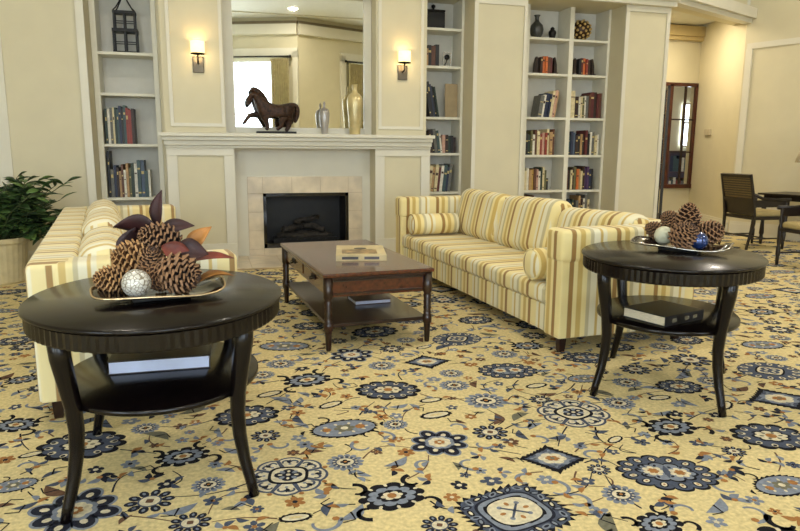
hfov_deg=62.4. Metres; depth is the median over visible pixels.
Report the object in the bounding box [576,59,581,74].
book
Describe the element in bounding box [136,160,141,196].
book
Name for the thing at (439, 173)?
book
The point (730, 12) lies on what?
crown molding
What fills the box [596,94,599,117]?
book
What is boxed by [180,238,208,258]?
dried leaf
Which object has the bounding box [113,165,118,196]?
book
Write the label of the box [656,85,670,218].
door
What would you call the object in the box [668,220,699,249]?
pinecone
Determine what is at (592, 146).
book
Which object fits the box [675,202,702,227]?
pinecone
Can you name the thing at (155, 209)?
dried leaf
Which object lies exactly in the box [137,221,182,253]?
pinecone
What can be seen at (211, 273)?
dried leaf
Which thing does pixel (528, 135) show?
book
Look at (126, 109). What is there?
book
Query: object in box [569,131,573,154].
book
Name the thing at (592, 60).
bookend
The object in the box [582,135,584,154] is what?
book
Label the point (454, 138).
book
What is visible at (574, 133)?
book
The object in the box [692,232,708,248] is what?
ornament ball
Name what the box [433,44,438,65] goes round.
book
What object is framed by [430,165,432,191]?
book
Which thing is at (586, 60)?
book
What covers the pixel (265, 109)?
statue
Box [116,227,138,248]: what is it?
dried leaf
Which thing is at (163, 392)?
shelf
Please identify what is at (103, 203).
cushion
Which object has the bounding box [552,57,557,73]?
bookend
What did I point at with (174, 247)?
dried leaf
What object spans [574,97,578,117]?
book
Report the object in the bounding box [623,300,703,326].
book
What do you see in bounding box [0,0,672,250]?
wall
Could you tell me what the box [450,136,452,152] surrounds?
book
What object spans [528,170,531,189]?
book
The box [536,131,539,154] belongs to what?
book
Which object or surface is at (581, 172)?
book
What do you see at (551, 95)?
book
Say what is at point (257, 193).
fireplace
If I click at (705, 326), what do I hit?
shelf
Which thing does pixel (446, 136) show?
book
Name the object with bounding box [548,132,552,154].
book
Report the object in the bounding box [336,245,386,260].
book
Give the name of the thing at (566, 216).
cushion
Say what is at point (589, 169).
book
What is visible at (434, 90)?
book
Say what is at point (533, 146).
book
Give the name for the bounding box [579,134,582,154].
book
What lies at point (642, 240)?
tray
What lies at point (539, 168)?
book
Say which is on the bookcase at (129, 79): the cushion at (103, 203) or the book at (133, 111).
the book at (133, 111)
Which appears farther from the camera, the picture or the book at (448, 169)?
the book at (448, 169)
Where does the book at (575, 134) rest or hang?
on the bookcase at (564, 46)
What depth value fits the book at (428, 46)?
7.90 m
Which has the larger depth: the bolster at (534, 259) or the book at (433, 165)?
the book at (433, 165)
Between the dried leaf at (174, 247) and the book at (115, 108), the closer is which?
the dried leaf at (174, 247)
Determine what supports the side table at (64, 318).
on the floor
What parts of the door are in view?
glass pane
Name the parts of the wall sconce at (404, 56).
lamp shade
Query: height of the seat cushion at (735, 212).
0.090 m
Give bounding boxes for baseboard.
[28,251,34,261]
[699,214,799,240]
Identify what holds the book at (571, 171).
on the bookcase at (564, 46)
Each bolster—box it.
[407,213,458,234]
[523,247,546,279]
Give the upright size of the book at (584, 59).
0.210 m
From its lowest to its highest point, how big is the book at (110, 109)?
0.378 m
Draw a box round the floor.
[0,234,799,530]
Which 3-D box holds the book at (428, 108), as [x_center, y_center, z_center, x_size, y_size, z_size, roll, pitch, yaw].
[0.309,-2.029,8.080,0.095,0.418,0.241,-2,10,-16]
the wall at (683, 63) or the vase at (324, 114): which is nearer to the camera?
the vase at (324, 114)
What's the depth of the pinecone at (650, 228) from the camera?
3.66 m
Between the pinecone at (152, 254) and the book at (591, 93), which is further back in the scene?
the book at (591, 93)
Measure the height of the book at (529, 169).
0.264 m
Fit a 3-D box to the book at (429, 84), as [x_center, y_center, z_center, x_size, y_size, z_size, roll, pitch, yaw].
[0.356,-2.020,8.115,0.088,0.388,0.240,-2,10,-16]
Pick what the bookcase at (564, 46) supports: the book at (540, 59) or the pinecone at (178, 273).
the book at (540, 59)
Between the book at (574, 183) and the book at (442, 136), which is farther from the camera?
the book at (574, 183)
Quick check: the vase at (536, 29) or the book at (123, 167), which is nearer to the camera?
the book at (123, 167)
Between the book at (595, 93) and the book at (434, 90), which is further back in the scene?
the book at (595, 93)
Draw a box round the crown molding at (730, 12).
[671,0,757,25]
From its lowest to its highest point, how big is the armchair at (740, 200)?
0.958 m
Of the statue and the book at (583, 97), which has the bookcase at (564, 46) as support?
the book at (583, 97)
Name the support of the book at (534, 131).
on the bookcase at (564, 46)
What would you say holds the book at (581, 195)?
on the bookcase at (564, 46)
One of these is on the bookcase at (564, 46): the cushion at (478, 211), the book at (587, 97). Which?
the book at (587, 97)
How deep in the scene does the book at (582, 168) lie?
8.73 m
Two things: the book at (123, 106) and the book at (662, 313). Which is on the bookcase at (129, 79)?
the book at (123, 106)
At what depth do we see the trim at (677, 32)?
11.03 m
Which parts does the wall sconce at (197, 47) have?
lamp shade, shade trim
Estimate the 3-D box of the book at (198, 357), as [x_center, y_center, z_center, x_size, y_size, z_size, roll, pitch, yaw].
[-0.963,0.349,2.691,0.370,0.052,0.370,-2,10,-15]
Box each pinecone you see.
[92,264,128,291]
[110,239,150,270]
[134,246,165,270]
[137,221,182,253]
[145,260,166,291]
[157,252,201,293]
[645,221,663,238]
[660,210,676,227]
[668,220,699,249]
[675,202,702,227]
[697,219,724,245]
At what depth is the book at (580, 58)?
8.46 m
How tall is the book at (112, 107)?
0.385 m
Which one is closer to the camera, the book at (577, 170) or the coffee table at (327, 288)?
the coffee table at (327, 288)
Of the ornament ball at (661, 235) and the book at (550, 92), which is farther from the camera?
the book at (550, 92)
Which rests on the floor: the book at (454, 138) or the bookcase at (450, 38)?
the bookcase at (450, 38)
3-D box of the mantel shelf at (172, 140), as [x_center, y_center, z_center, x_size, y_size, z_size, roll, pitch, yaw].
[-1.091,-1.385,7.370,2.990,0.159,0.420,-2,10,-16]
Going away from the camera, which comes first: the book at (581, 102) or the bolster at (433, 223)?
the bolster at (433, 223)
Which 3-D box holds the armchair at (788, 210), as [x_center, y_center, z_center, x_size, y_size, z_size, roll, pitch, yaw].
[4.468,-0.435,6.982,0.620,0.958,0.618,-2,10,-11]
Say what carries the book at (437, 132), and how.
on the bookcase at (450, 38)
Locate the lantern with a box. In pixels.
[112,0,139,52]
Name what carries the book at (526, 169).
on the bookcase at (564, 46)
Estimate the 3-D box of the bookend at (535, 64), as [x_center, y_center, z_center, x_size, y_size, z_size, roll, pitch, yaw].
[1.710,-2.532,8.340,0.060,0.210,0.100,-2,10,-16]
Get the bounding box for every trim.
[581,0,679,7]
[669,24,705,41]
[735,37,799,210]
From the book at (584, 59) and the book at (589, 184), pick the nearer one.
the book at (584, 59)
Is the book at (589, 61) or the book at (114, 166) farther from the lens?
the book at (589, 61)
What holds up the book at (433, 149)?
on the bookcase at (450, 38)
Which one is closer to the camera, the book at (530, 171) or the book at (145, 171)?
the book at (145, 171)
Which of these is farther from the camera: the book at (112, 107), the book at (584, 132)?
the book at (584, 132)
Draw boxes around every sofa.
[24,199,236,418]
[395,188,693,351]
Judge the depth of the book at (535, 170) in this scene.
8.54 m
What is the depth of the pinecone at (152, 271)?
2.39 m
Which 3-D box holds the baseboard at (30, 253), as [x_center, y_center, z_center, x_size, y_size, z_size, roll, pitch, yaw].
[-4.843,-0.009,6.450,3.390,0.190,0.020,-2,10,-16]
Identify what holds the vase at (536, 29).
on the bookcase at (564, 46)
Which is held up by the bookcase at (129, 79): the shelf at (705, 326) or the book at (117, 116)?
the book at (117, 116)
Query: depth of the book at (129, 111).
7.12 m
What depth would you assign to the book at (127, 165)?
7.20 m
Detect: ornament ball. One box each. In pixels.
[121,269,150,296]
[654,226,670,244]
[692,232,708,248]
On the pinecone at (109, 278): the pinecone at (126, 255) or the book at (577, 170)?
the pinecone at (126, 255)
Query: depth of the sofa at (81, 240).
3.14 m
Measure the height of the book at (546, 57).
0.210 m
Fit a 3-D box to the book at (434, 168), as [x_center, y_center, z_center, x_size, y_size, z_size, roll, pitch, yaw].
[0.379,-1.084,8.275,0.064,0.302,0.223,-2,10,-16]
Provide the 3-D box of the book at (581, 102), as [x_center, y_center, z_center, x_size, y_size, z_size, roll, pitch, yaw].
[2.319,-2.062,8.632,0.028,0.270,0.201,-2,10,-16]
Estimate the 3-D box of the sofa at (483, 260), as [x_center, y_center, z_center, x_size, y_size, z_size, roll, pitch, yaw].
[0.939,-0.146,5.504,1.040,0.852,3.050,-3,10,-19]
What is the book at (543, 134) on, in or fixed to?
on the bookcase at (564, 46)
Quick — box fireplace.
[159,132,434,269]
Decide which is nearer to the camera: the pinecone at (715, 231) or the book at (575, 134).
the pinecone at (715, 231)
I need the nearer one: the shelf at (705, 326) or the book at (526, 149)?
the shelf at (705, 326)
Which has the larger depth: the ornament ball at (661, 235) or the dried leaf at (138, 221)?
the ornament ball at (661, 235)
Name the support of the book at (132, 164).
on the bookcase at (129, 79)
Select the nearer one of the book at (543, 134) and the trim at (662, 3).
the trim at (662, 3)
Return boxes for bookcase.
[88,0,165,205]
[426,0,464,195]
[521,4,611,209]
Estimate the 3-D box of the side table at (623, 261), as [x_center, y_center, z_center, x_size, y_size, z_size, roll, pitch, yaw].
[1.397,0.286,3.473,0.956,0.712,0.977,-3,10,-19]
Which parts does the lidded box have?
lid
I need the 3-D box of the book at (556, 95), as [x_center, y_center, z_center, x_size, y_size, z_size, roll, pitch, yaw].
[1.950,-2.085,8.543,0.078,0.340,0.241,-2,10,-16]
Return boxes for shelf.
[58,342,257,416]
[159,132,434,149]
[287,281,422,327]
[597,295,740,336]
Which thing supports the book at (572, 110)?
on the bookcase at (564, 46)
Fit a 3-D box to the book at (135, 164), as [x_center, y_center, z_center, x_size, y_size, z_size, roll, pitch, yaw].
[-2.926,-0.955,7.351,0.031,0.365,0.241,-2,10,-16]
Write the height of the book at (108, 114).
0.364 m
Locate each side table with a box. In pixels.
[18,269,281,524]
[581,240,768,417]
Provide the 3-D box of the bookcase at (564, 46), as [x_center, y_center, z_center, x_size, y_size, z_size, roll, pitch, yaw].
[2.006,-1.774,8.628,1.324,3.000,0.330,-2,10,-16]
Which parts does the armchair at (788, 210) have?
leg, armrest, seat frame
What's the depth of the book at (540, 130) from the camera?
8.52 m
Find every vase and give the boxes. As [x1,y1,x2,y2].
[319,101,329,133]
[347,84,362,133]
[530,14,543,36]
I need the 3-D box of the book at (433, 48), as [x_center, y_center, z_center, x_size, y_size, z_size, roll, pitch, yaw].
[0.377,-2.528,7.995,0.050,0.235,0.174,-2,10,-16]
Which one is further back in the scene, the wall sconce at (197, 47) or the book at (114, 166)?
the book at (114, 166)
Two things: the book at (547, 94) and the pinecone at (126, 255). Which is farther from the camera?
the book at (547, 94)
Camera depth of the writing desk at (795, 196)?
8.79 m
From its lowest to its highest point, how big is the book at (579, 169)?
0.266 m
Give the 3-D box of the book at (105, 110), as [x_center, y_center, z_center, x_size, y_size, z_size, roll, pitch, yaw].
[-3.169,-1.507,7.161,0.021,0.368,0.241,-2,10,-16]
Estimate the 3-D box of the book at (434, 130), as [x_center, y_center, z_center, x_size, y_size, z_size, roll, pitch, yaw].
[0.402,-1.547,8.194,0.070,0.292,0.215,-2,10,-16]
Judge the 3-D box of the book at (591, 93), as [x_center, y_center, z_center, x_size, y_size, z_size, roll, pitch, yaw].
[2.467,-2.104,8.699,0.045,0.330,0.241,-2,10,-16]
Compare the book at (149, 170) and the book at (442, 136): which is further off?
the book at (442, 136)
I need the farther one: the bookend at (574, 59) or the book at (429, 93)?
the bookend at (574, 59)
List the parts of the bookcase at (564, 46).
panel, shelf, shelf, shelf, shelf, shelf, shelf, shelf, shelf, shelf, shelf, panel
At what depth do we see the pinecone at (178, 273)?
2.37 m
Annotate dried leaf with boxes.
[113,214,153,230]
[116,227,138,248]
[149,190,161,223]
[161,241,188,255]
[164,218,194,231]
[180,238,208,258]
[187,226,211,244]
[196,251,233,260]
[199,270,233,281]
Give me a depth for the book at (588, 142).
8.66 m
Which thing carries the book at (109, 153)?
on the bookcase at (129, 79)
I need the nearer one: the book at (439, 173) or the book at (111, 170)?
the book at (111, 170)
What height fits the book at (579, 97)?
0.260 m
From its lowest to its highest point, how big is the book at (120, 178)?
0.283 m
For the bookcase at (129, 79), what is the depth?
7.22 m
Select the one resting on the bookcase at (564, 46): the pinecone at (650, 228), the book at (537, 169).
the book at (537, 169)
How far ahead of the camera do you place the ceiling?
10.59 m
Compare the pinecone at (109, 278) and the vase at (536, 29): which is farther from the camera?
the vase at (536, 29)
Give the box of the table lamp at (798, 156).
[795,151,799,162]
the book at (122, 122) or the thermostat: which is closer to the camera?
the book at (122, 122)
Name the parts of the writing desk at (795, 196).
leg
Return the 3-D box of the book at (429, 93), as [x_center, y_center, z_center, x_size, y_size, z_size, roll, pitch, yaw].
[0.334,-2.030,8.089,0.095,0.418,0.241,-2,10,-16]
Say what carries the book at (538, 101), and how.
on the bookcase at (564, 46)
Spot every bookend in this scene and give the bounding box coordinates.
[531,56,538,72]
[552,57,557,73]
[572,58,576,74]
[590,59,595,74]
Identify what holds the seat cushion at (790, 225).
on the armchair at (788, 210)
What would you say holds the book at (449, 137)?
on the bookcase at (450, 38)
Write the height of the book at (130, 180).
0.319 m
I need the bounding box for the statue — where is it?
[243,87,299,133]
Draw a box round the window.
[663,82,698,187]
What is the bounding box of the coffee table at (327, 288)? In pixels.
[280,239,433,351]
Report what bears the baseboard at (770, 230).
attached to the wall at (772, 131)
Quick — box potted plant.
[0,171,80,285]
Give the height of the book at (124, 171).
0.297 m
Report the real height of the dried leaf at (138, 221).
0.084 m
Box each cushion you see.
[78,226,121,256]
[82,208,125,236]
[85,199,125,230]
[402,232,545,302]
[457,188,510,241]
[496,195,571,250]
[557,207,649,226]
[731,208,779,216]
[783,221,799,229]
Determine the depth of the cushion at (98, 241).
3.28 m
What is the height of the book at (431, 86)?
0.368 m
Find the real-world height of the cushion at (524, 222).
0.485 m
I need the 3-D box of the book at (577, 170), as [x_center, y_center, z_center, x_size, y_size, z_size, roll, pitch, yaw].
[2.314,-1.153,8.795,0.029,0.269,0.200,-2,10,-16]
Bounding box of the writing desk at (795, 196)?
[758,191,799,243]
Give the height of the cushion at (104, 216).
0.480 m
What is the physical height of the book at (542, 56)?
0.210 m
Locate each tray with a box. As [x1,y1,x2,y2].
[89,276,225,302]
[630,236,733,252]
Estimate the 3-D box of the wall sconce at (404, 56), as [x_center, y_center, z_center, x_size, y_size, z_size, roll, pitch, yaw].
[0.048,-2.244,7.402,0.143,0.305,0.156,-2,10,-16]
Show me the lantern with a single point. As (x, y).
(115, 30)
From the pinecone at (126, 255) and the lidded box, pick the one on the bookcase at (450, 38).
the lidded box
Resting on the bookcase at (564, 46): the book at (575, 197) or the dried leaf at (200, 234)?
the book at (575, 197)
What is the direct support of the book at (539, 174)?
on the bookcase at (564, 46)
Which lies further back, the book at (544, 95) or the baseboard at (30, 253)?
the book at (544, 95)
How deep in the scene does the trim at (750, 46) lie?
9.65 m
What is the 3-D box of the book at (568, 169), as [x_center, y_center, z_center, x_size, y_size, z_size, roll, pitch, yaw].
[2.193,-1.147,8.775,0.025,0.264,0.195,-2,10,-16]
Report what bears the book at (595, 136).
on the bookcase at (564, 46)
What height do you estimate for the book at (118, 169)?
0.321 m
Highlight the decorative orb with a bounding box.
[574,19,591,39]
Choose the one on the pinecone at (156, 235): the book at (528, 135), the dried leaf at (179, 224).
the dried leaf at (179, 224)
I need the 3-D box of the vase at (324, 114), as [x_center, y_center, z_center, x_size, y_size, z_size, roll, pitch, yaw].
[-0.851,-1.663,7.433,0.116,0.370,0.116,-2,10,-16]
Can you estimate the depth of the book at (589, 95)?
8.57 m
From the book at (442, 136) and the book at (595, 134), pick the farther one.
the book at (595, 134)
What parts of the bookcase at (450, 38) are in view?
panel, shelf, shelf, shelf, shelf, shelf, panel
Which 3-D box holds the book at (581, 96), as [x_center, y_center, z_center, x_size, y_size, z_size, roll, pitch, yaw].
[2.372,-2.071,8.655,0.018,0.280,0.208,-2,10,-16]
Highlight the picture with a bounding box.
[342,249,376,253]
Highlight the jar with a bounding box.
[548,27,555,37]
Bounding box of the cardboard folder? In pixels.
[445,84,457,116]
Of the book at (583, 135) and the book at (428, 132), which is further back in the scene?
the book at (583, 135)
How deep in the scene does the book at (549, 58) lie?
8.32 m
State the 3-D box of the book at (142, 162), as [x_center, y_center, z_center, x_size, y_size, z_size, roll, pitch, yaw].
[-2.857,-0.975,7.367,0.035,0.400,0.241,-2,10,-16]
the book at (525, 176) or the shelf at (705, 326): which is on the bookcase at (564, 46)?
the book at (525, 176)
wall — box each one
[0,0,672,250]
[662,24,702,210]
[689,0,799,231]
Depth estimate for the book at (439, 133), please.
8.10 m
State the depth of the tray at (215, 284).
2.38 m
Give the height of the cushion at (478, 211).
0.478 m
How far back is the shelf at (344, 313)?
4.43 m
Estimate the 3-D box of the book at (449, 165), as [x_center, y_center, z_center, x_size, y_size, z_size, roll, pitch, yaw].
[0.590,-1.113,8.333,0.068,0.342,0.241,-2,10,-16]
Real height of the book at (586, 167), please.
0.300 m
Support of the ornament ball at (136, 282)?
on the tray at (215, 284)
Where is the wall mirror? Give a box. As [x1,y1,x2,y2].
[221,0,371,134]
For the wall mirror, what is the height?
1.594 m
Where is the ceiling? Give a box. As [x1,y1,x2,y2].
[670,0,750,25]
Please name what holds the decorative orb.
on the bookcase at (564, 46)
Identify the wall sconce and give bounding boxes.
[190,40,204,72]
[398,50,410,79]
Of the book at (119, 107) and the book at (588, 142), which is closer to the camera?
the book at (119, 107)
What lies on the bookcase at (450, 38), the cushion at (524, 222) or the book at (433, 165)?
the book at (433, 165)
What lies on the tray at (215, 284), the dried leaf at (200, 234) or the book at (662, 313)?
the dried leaf at (200, 234)
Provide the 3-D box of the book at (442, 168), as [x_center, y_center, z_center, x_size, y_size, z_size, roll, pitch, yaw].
[0.486,-1.098,8.302,0.068,0.322,0.238,-2,10,-16]
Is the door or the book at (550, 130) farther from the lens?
the door
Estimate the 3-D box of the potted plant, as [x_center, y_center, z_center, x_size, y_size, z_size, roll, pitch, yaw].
[-3.431,-0.365,6.151,1.024,1.011,0.847,1,10,6]
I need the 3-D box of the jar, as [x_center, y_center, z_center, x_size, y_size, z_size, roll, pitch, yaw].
[1.930,-2.943,8.364,0.100,0.155,0.100,-2,10,-16]
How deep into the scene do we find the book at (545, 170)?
8.57 m
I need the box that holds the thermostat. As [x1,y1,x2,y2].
[704,129,711,134]
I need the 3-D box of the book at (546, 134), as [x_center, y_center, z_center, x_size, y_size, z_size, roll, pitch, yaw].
[1.851,-1.582,8.587,0.030,0.280,0.208,-2,10,-16]
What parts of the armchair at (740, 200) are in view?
leg, backrest, cane panel, leg, leg, seat frame, armrest, leg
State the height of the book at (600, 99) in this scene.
0.320 m
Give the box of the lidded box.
[427,4,444,27]
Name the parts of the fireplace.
black frame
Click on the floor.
(483, 424)
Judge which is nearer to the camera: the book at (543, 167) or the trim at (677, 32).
the book at (543, 167)
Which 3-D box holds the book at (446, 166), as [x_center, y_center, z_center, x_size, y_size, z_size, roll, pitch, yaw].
[0.527,-1.103,8.303,0.069,0.332,0.241,-2,10,-16]
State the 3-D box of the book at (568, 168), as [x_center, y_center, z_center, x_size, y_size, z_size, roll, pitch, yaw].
[2.247,-1.157,8.788,0.027,0.280,0.208,-2,10,-16]
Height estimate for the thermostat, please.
0.100 m
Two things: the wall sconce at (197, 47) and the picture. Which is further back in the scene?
the wall sconce at (197, 47)
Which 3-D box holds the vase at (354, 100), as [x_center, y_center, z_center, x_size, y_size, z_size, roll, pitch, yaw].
[-0.514,-1.772,7.512,0.180,0.560,0.180,-2,10,-16]
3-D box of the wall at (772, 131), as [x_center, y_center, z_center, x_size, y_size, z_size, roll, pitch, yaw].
[7.138,-2.290,7.102,1.081,4.600,9.616,-5,11,-29]
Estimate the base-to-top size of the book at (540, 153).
0.262 m
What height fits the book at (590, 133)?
0.298 m
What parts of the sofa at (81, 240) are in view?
leg, arm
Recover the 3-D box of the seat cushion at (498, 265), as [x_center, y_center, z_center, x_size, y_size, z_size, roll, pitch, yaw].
[0.857,-0.055,5.490,0.850,0.138,2.672,-3,10,-19]
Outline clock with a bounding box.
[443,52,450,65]
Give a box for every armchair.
[718,173,791,249]
[775,205,799,264]
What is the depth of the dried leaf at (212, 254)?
2.50 m
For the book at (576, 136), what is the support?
on the bookcase at (564, 46)
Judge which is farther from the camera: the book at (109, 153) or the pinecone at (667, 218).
the book at (109, 153)
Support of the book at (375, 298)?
on the coffee table at (327, 288)
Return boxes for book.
[104,109,108,143]
[107,109,111,143]
[107,151,112,196]
[107,343,211,374]
[109,108,113,143]
[110,169,114,196]
[112,107,115,143]
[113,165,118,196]
[114,107,117,143]
[116,109,119,143]
[116,167,120,196]
[118,106,122,143]
[119,171,122,196]
[121,109,124,143]
[121,164,125,196]
[122,105,126,143]
[123,169,126,196]
[125,108,129,143]
[125,163,130,196]
[128,110,132,143]
[129,167,132,196]
[130,163,135,196]
[131,108,137,143]
[134,163,138,196]
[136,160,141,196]
[140,160,145,196]
[144,170,148,196]
[148,169,152,196]
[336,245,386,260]
[347,294,390,304]
[426,81,431,116]
[426,130,432,152]
[427,45,430,64]
[427,81,433,116]
[427,129,437,152]
[429,84,434,116]
[430,164,438,191]
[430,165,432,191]
[431,46,435,65]
[431,86,436,116]
[431,130,434,152]
[431,167,435,191]
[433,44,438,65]
[433,87,438,116]
[436,130,439,152]
[437,167,441,191]
[439,133,441,152]
[439,164,447,191]
[439,165,444,191]
[441,135,444,152]
[444,164,452,190]
[445,135,447,152]
[445,167,449,190]
[448,136,450,152]
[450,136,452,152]
[453,137,455,152]
[524,171,526,189]
[525,133,527,154]
[525,168,528,189]
[526,130,532,154]
[527,130,536,154]
[528,135,529,154]
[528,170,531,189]
[529,168,536,189]
[529,169,533,189]
[530,95,544,116]
[532,135,534,154]
[533,167,542,189]
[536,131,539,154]
[536,169,538,189]
[538,57,542,72]
[538,129,548,154]
[538,171,540,189]
[539,93,549,116]
[539,134,541,154]
[540,133,544,154]
[541,95,546,116]
[542,56,544,72]
[542,167,544,189]
[544,133,547,154]
[544,170,546,189]
[545,56,547,72]
[545,91,555,116]
[546,94,552,116]
[547,57,550,72]
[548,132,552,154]
[549,129,554,154]
[552,90,557,116]
[568,167,575,189]
[568,168,573,189]
[568,169,569,189]
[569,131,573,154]
[569,170,572,189]
[569,195,580,207]
[570,91,575,117]
[573,133,575,154]
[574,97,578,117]
[574,135,577,154]
[574,166,584,188]
[575,134,579,154]
[575,169,578,189]
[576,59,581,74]
[576,130,587,154]
[576,194,586,208]
[578,97,580,117]
[578,169,580,188]
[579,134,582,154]
[580,58,583,74]
[580,94,590,117]
[580,97,582,117]
[580,171,582,188]
[581,92,593,117]
[581,96,585,117]
[582,97,584,117]
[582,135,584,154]
[583,58,585,74]
[585,59,587,74]
[585,96,588,117]
[585,166,588,188]
[587,134,589,154]
[588,60,590,74]
[588,132,591,154]
[588,170,590,188]
[589,169,592,188]
[591,132,594,154]
[593,92,596,117]
[593,135,597,154]
[595,134,598,154]
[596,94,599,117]
[598,93,601,117]
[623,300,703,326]
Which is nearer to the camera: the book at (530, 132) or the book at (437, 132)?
the book at (437, 132)
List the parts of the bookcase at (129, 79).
panel, shelf, shelf, shelf, shelf, panel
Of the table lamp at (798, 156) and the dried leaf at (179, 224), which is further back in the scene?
the table lamp at (798, 156)

